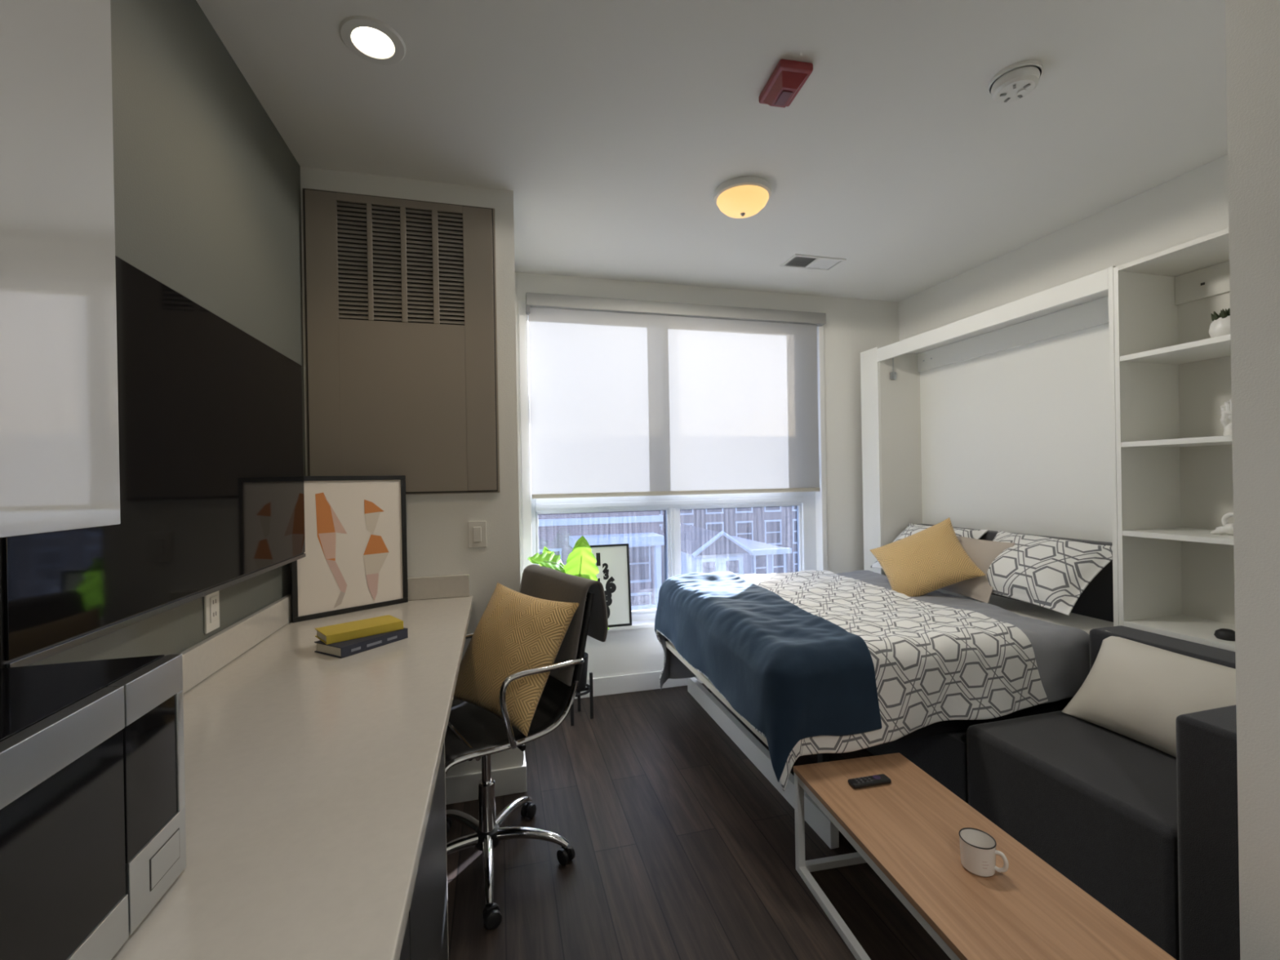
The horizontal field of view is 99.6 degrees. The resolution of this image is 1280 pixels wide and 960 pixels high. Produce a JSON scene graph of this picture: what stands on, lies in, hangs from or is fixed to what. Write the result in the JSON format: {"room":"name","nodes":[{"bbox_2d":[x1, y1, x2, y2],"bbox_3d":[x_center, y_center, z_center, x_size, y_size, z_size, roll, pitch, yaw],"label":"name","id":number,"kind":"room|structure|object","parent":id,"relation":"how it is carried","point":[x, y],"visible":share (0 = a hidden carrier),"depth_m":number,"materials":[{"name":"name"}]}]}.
{"room":"studio apartment","nodes":[
{"label":"studio apartment","id":0,"kind":"room"},
{"bbox_2d":[26,0,306,666],"bbox_3d":[-0.984,0.062,0.396,0.160,2.740,6.066,-1,0,-15],"label":"wall","id":1,"kind":"structure","parent":0,"point":[207,206],"depth_m":1.47,"materials":[{"name":"grey paint"}]},
{"bbox_2d":[0,0,120,537],"bbox_3d":[-0.424,-0.629,-0.865,0.304,1.369,3.137,-1,0,-15],"label":"upper cabinet","id":2,"kind":"object","parent":1,"relation":"attached to","point":[60,437],"visible":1,"depth_m":0.60,"materials":[{"name":"grey paint"}]},
{"bbox_2d":[0,255,305,668],"bbox_3d":[-1.118,-0.072,1.376,0.082,0.710,1.260,-1,0,-15],"label":"television","id":3,"kind":"object","parent":1,"relation":"attached to","point":[211,414],"visible":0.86,"depth_m":1.19,"materials":[{"name":"black glass"}]},
{"bbox_2d":[203,591,219,634],"bbox_3d":[-1.179,0.356,1.491,0.010,0.119,0.073,-1,0,-15],"label":"power outlet","id":4,"kind":"object","parent":1,"relation":"attached to","point":[211,602],"visible":0.83,"depth_m":1.48,"materials":[{"name":"white plastic"}]},
{"bbox_2d":[209,595,217,622],"bbox_3d":[-1.176,0.356,1.492,0.004,0.069,0.037,-1,0,-15],"label":"receptacle","id":5,"kind":"object","parent":4,"relation":"attached to","point":[213,598],"depth_m":1.49,"materials":[{"name":"white plastic"}]},
{"bbox_2d":[178,593,291,693],"bbox_3d":[-0.757,0.472,-0.082,0.019,0.096,4.827,-1,0,-15],"label":"backsplash","id":6,"kind":"structure","parent":1,"relation":"attached to","point":[201,660],"depth_m":1.56,"materials":[{"name":"stone"}]},
{"bbox_2d":[300,166,523,777],"bbox_3d":[-1.116,0.060,2.909,0.864,2.740,1.137,-1,0,-15],"label":"wall","id":7,"kind":"structure","parent":0,"point":[437,536],"depth_m":2.42,"materials":[{"name":"white paint"}]},
{"bbox_2d":[302,187,499,494],"bbox_3d":[-1.014,-0.577,2.336,0.770,1.279,0.028,-1,0,-15],"label":"access panel","id":8,"kind":"object","parent":7,"relation":"attached to","point":[401,319],"visible":0.96,"depth_m":2.32,"materials":[{"name":"brown paint"}]},
{"bbox_2d":[407,573,469,600],"bbox_3d":[-1.058,0.473,2.325,0.621,0.096,0.019,-1,0,-15],"label":"backsplash","id":9,"kind":"structure","parent":7,"relation":"attached to","point":[455,585],"depth_m":2.36,"materials":[{"name":"stone"}]},
{"bbox_2d":[467,520,486,547],"bbox_3d":[-0.727,0.243,2.417,0.078,0.118,0.012,-1,0,-15],"label":"light switch","id":10,"kind":"object","parent":7,"relation":"attached to","point":[477,530],"visible":1,"depth_m":2.41,"materials":[{"name":"white plastic"}]},
{"bbox_2d":[445,764,526,804],"bbox_3d":[-0.936,1.369,2.358,0.866,0.118,0.014,-1,0,-15],"label":"baseboard","id":11,"kind":"structure","parent":7,"relation":"attached to","point":[509,780],"depth_m":2.41,"materials":[{"name":"white"}]},
{"bbox_2d":[523,750,526,765],"bbox_3d":[-0.647,1.363,2.938,0.012,0.118,0.962,-1,0,-15],"label":"baseboard","id":12,"kind":"structure","parent":7,"relation":"attached to","point":[524,755],"depth_m":2.53,"materials":[{"name":"white"}]},
{"bbox_2d":[445,683,951,959],"bbox_3d":[0.954,1.457,0.849,4.170,0.120,6.166,-1,0,-15],"label":"floor","id":13,"kind":"structure","parent":0,"point":[684,849],"depth_m":1.98,"materials":[{"name":"brown wood"}]},
{"bbox_2d":[399,740,448,959],"bbox_3d":[-0.323,0.984,-0.505,0.626,0.877,3.791,-1,0,-15],"label":"base cabinet","id":14,"kind":"object","parent":13,"relation":"on","point":[426,932],"visible":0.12,"depth_m":1.13,"materials":[{"name":"black"}]},
{"bbox_2d":[111,595,473,959],"bbox_3d":[-0.449,0.530,-0.001,0.655,0.030,4.827,-1,0,-15],"label":"countertop","id":15,"kind":"structure","parent":14,"relation":"on","point":[310,776],"depth_m":0.89,"materials":[{"name":"stone"}]},
{"bbox_2d":[0,653,186,959],"bbox_3d":[-0.703,0.373,0.425,0.354,0.291,0.491,-1,0,-15],"label":"microwave","id":16,"kind":"object","parent":15,"relation":"on","point":[93,832],"visible":1,"depth_m":0.56,"materials":[{"name":"silver plastic"}]},
{"bbox_2d":[289,475,408,622],"bbox_3d":[-1.146,0.253,2.155,0.023,0.540,0.428,-1,0,42],"label":"framed print","id":17,"kind":"object","parent":15,"relation":"on","point":[355,559],"visible":0.8,"depth_m":2.15,"materials":[{"name":"black"}]},
{"bbox_2d":[314,627,408,657],"bbox_3d":[-0.874,0.504,1.706,0.136,0.031,0.226,-1,0,29],"label":"hardcover book","id":18,"kind":"object","parent":15,"relation":"on","point":[349,647],"visible":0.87,"depth_m":1.64,"materials":[{"name":"paper"}]},
{"bbox_2d":[315,614,403,644],"bbox_3d":[-0.895,0.475,1.728,0.225,0.026,0.125,-1,0,-45],"label":"book","id":19,"kind":"object","parent":18,"relation":"on","point":[334,633],"visible":1,"depth_m":1.70,"materials":[{"name":"yellow paper"}]},
{"bbox_2d":[444,591,594,929],"bbox_3d":[-0.570,0.921,2.012,0.664,1.003,0.627,-1,0,-37],"label":"desk chair","id":20,"kind":"object","parent":13,"relation":"on","point":[473,731],"visible":0.59,"depth_m":1.96,"materials":[{"name":"black leather"}]},
{"bbox_2d":[453,582,578,737],"bbox_3d":[-0.484,0.640,2.028,0.490,0.431,0.258,-1,0,38],"label":"pillow","id":21,"kind":"object","parent":20,"relation":"on","point":[516,632],"visible":0.96,"depth_m":1.95,"materials":[{"name":"yellow fabric"}]},
{"bbox_2d":[519,564,608,685],"bbox_3d":[-0.347,0.554,2.180,0.176,0.361,0.535,-1,0,-37],"label":"throw","id":22,"kind":"object","parent":20,"relation":"on","point":[538,581],"visible":0.59,"depth_m":2.04,"materials":[{"name":"grey fabric"}]},
{"bbox_2d":[570,672,593,725],"bbox_3d":[-0.384,1.282,3.220,0.192,0.270,0.192,-1,0,-24],"label":"plant stand","id":23,"kind":"object","parent":13,"relation":"on","point":[588,689],"visible":0.43,"depth_m":3.20,"materials":[{"name":"black metal"}]},
{"bbox_2d":[527,535,608,692],"bbox_3d":[-0.407,0.785,3.140,0.417,0.918,0.320,-1,0,7],"label":"potted plant","id":24,"kind":"object","parent":23,"relation":"on","point":[580,562],"visible":0.44,"depth_m":3.17,"materials":[{"name":"green plant"}]},
{"bbox_2d":[666,266,1119,848],"bbox_3d":[1.267,0.229,3.014,1.975,2.318,1.693,-1,0,-15],"label":"bed","id":25,"kind":"object","parent":13,"relation":"on","point":[1002,418],"visible":0.47,"depth_m":3.15,"materials":[{"name":"white laminate"}]},
{"bbox_2d":[936,588,1113,634],"bbox_3d":[1.230,0.813,2.919,1.835,0.258,1.445,-1,0,-15],"label":"mattress","id":26,"kind":"object","parent":25,"relation":"on","point":[1084,623],"visible":0.03,"depth_m":2.69,"materials":[{"name":"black fabric"}]},
{"bbox_2d":[656,569,1048,791],"bbox_3d":[0.863,0.962,2.827,1.282,0.740,1.677,-1,0,-15],"label":"duvet","id":27,"kind":"object","parent":26,"relation":"on","point":[933,663],"visible":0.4,"depth_m":2.18,"materials":[{"name":"grey fabric"}]},
{"bbox_2d":[654,571,881,782],"bbox_3d":[0.488,0.824,2.711,0.532,0.500,1.611,-1,0,-15],"label":"throw blanket","id":28,"kind":"object","parent":27,"relation":"on","point":[793,673],"visible":1,"depth_m":2.11,"materials":[{"name":"blue fabric"}]},
{"bbox_2d":[870,523,988,568],"bbox_3d":[1.844,0.452,3.498,0.366,0.304,0.633,-1,0,-15],"label":"sham pillow","id":29,"kind":"object","parent":26,"relation":"on","point":[911,529],"visible":0.23,"depth_m":3.54,"materials":[{"name":"white fabric"}]},
{"bbox_2d":[836,569,1089,703],"bbox_3d":[1.450,0.775,2.952,0.879,0.327,1.565,-1,0,-15],"label":"sheet","id":30,"kind":"object","parent":26,"relation":"on","point":[1061,653],"visible":0.27,"depth_m":2.32,"materials":[{"name":"grey fabric"}]},
{"bbox_2d":[870,517,986,596],"bbox_3d":[1.589,0.457,3.032,0.560,0.482,0.260,-1,0,24],"label":"pillow","id":31,"kind":"object","parent":30,"relation":"on","point":[932,558],"visible":0.97,"depth_m":2.97,"materials":[{"name":"yellow fabric"}]},
{"bbox_2d":[941,535,1014,603],"bbox_3d":[1.798,0.474,3.025,0.196,0.324,0.492,-1,0,-18],"label":"linen pillow","id":32,"kind":"object","parent":30,"relation":"on","point":[983,553],"visible":0.41,"depth_m":2.88,"materials":[{"name":"beige fabric"}]},
{"bbox_2d":[986,530,1112,616],"bbox_3d":[2.002,0.451,2.779,0.375,0.313,0.651,-1,0,-15],"label":"sham pillow","id":33,"kind":"object","parent":26,"relation":"on","point":[1050,573],"visible":0.84,"depth_m":2.61,"materials":[{"name":"white fabric"}]},
{"bbox_2d":[793,752,1176,959],"bbox_3d":[0.881,1.212,1.391,0.430,0.372,1.220,-1,0,-11],"label":"coffee table","id":34,"kind":"object","parent":13,"relation":"on","point":[906,828],"visible":1,"depth_m":1.42,"materials":[{"name":"brown wood"}]},
{"bbox_2d":[848,773,891,788],"bbox_3d":[0.776,1.017,1.827,0.144,0.018,0.042,-1,0,-13],"label":"remote control","id":35,"kind":"object","parent":34,"relation":"on","point":[882,779],"visible":1,"depth_m":1.82,"materials":[{"name":"black plastic"}]},
{"bbox_2d":[958,827,1008,876],"bbox_3d":[0.893,0.985,1.422,0.086,0.079,0.100,-1,0,-7],"label":"mug","id":36,"kind":"object","parent":34,"relation":"on","point":[978,851],"visible":1,"depth_m":1.40,"materials":[{"name":"white ceramic"}]},
{"bbox_2d":[865,626,1239,959],"bbox_3d":[1.593,1.003,2.537,0.847,0.760,2.378,-1,0,-15],"label":"sofa","id":37,"kind":"object","parent":13,"relation":"on","point":[1150,833],"visible":0.59,"depth_m":1.66,"materials":[{"name":"grey fabric"}]},
{"bbox_2d":[966,710,1179,959],"bbox_3d":[1.674,1.136,1.877,0.648,0.370,0.689,-1,0,-15],"label":"seat cushion","id":38,"kind":"object","parent":37,"relation":"on","point":[1097,804],"depth_m":1.75,"materials":[{"name":"grey fabric"}]},
{"bbox_2d":[1061,630,1235,757],"bbox_3d":[1.901,0.789,1.909,0.272,0.328,0.648,-1,0,-15],"label":"lumbar pillow","id":39,"kind":"object","parent":37,"relation":"on","point":[1135,691],"visible":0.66,"depth_m":1.93,"materials":[{"name":"beige fabric"}]},
{"bbox_2d":[1113,227,1235,651],"bbox_3d":[2.308,0.223,2.201,0.375,2.297,0.408,-1,0,-15],"label":"bookcase","id":40,"kind":"object","parent":13,"relation":"on","point":[1174,458],"visible":0.49,"depth_m":2.35,"materials":[{"name":"white laminate"}]},
{"bbox_2d":[1208,307,1230,337],"bbox_3d":[2.274,-0.598,2.087,0.112,0.121,0.112,-1,0,-15],"label":"potted succulent","id":41,"kind":"object","parent":40,"relation":"on","point":[1220,326],"visible":0.49,"depth_m":2.07,"materials":[{"name":"white ceramic"}]},
{"bbox_2d":[1210,511,1233,534],"bbox_3d":[2.284,0.169,2.102,0.044,0.092,0.102,-1,0,-15],"label":"bird sculpture","id":42,"kind":"object","parent":40,"relation":"on","point":[1227,528],"visible":0.59,"depth_m":2.10,"materials":[{"name":"white ceramic"}]},
{"bbox_2d":[1213,628,1235,640],"bbox_3d":[2.239,0.588,2.064,0.068,0.038,0.068,-1,0,-15],"label":"trinket","id":43,"kind":"object","parent":40,"relation":"on","point":[1227,634],"visible":0.88,"depth_m":2.05,"materials":[{"name":"black"}]},
{"bbox_2d":[1220,399,1231,435],"bbox_3d":[2.281,-0.240,2.083,0.062,0.147,0.062,-1,0,-33],"label":"sculpture","id":44,"kind":"object","parent":40,"relation":"on","point":[1226,409],"visible":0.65,"depth_m":2.08,"materials":[{"name":"white ceramic"}]},
{"bbox_2d":[515,271,898,679],"bbox_3d":[0.580,0.029,3.832,2.926,2.740,0.215,-1,0,-15],"label":"wall","id":45,"kind":"structure","parent":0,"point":[852,327],"depth_m":3.99,"materials":[{"name":"white paint"}]},
{"bbox_2d":[590,543,631,627],"bbox_3d":[-0.230,0.693,3.544,0.340,0.534,0.071,-1,0,-15],"label":"poster","id":46,"kind":"object","parent":45,"relation":"on","point":[612,562],"visible":0.42,"depth_m":3.56,"materials":[{"name":"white paper"}]},
{"bbox_2d":[574,670,702,698],"bbox_3d":[0.628,1.339,3.779,2.906,0.118,0.014,-1,0,-15],"label":"baseboard","id":47,"kind":"structure","parent":45,"relation":"attached to","point":[611,685],"depth_m":3.59,"materials":[{"name":"white"}]},
{"bbox_2d":[518,300,827,620],"bbox_3d":[0.288,-0.099,3.769,2.187,2.105,0.168,-1,0,-15],"label":"window","id":48,"kind":"structure","parent":45,"relation":"attached to","point":[805,501],"depth_m":3.76,"materials":[{"name":"white plastic"}]},
{"bbox_2d":[525,292,826,498],"bbox_3d":[0.320,-0.544,3.670,2.124,1.289,0.071,-1,0,-15],"label":"roller shade","id":49,"kind":"object","parent":45,"relation":"attached to","point":[628,397],"visible":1,"depth_m":3.64,"materials":[{"name":"grey fabric"}]},
{"bbox_2d":[195,0,1227,302],"bbox_3d":[0.904,-1.402,0.845,4.170,0.120,6.166,-1,0,-15],"label":"ceiling","id":50,"kind":"structure","parent":0,"point":[614,127],"depth_m":1.99,"materials":[{"name":"white paint"}]},
{"bbox_2d":[338,15,405,65],"bbox_3d":[-0.799,-1.310,1.619,0.180,0.007,0.180,-1,0,-15],"label":"recessed light","id":51,"kind":"object","parent":50,"relation":"in","point":[372,40],"visible":1,"depth_m":1.61,"materials":[{"name":"white plastic"}]},
{"bbox_2d":[713,176,771,217],"bbox_3d":[0.476,-1.280,2.507,0.264,0.114,0.264,-1,0,-15],"label":"ceiling lamp","id":52,"kind":"object","parent":50,"relation":"attached to","point":[742,197],"visible":1,"depth_m":2.43,"materials":[{"name":"beige glass"}]},
{"bbox_2d":[759,58,813,107],"bbox_3d":[0.484,-1.308,1.806,0.116,0.056,0.176,-1,0,-11],"label":"fire alarm strobe","id":53,"kind":"object","parent":50,"relation":"attached to","point":[788,77],"visible":1,"depth_m":1.77,"materials":[{"name":"red plastic"}]},
{"bbox_2d":[780,253,845,271],"bbox_3d":[1.070,-1.345,3.351,0.350,0.008,0.180,-1,0,-15],"label":"ceiling vent","id":54,"kind":"object","parent":50,"relation":"in","point":[799,261],"visible":1,"depth_m":3.35,"materials":[{"name":"white plastic"}]},
{"bbox_2d":[987,60,1043,102],"bbox_3d":[1.258,-1.322,1.813,0.152,0.056,0.152,-1,0,-15],"label":"smoke detector","id":55,"kind":"object","parent":50,"relation":"attached to","point":[1015,84],"visible":1,"depth_m":1.78,"materials":[{"name":"white plastic"}]},
{"bbox_2d":[898,154,1228,341],"bbox_3d":[2.430,-0.002,2.864,0.160,2.740,3.028,-1,0,-15],"label":"wall","id":56,"kind":"structure","parent":0,"point":[1193,205],"depth_m":2.82,"materials":[{"name":"white paint"}]},
{"bbox_2d":[1225,0,1279,959],"bbox_3d":[2.507,0.002,-0.179,1.558,2.740,3.298,-1,0,-15],"label":"wall partition","id":57,"kind":"structure","parent":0,"point":[1252,27],"depth_m":1.18,"materials":[{"name":"white paint"}]},
{"label":"outside","id":58,"kind":"structure","parent":0,"visible":0},
{"bbox_3d":[5.048,7.960,40.337,110.000,0.200,64.500,-1,0,-15],"label":"ground","id":59,"kind":"structure","parent":58,"visible":0},
{"bbox_2d":[537,510,664,610],"bbox_3d":[-4.945,3.156,27.280,10.400,9.800,10.700,-1,0,-15],"label":"building","id":60,"kind":"structure","parent":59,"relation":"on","point":[559,533],"depth_m":24.11,"materials":[{"name":"white"}]},
{"bbox_2d":[659,523,753,583],"bbox_3d":[2.643,4.965,23.738,2.599,5.928,7.400,-1,0,-15],"label":"house","id":61,"kind":"structure","parent":59,"relation":"on","point":[703,550],"depth_m":21.59,"materials":[{"name":"white"}]},
{"bbox_2d":[658,505,797,572],"bbox_3d":[6.133,2.439,40.752,19.700,10.800,8.280,-1,0,-15],"label":"building","id":62,"kind":"structure","parent":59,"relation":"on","point":[776,526],"depth_m":37.21,"materials":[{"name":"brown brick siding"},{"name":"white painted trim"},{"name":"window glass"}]},
{"bbox_2d":[731,536,791,574],"bbox_3d":[5.039,5.448,26.238,1.900,4.870,5.780,-1,0,-15],"label":"house","id":63,"kind":"structure","parent":59,"relation":"on","point":[766,558],"depth_m":23.72,"materials":[{"name":"grey"}]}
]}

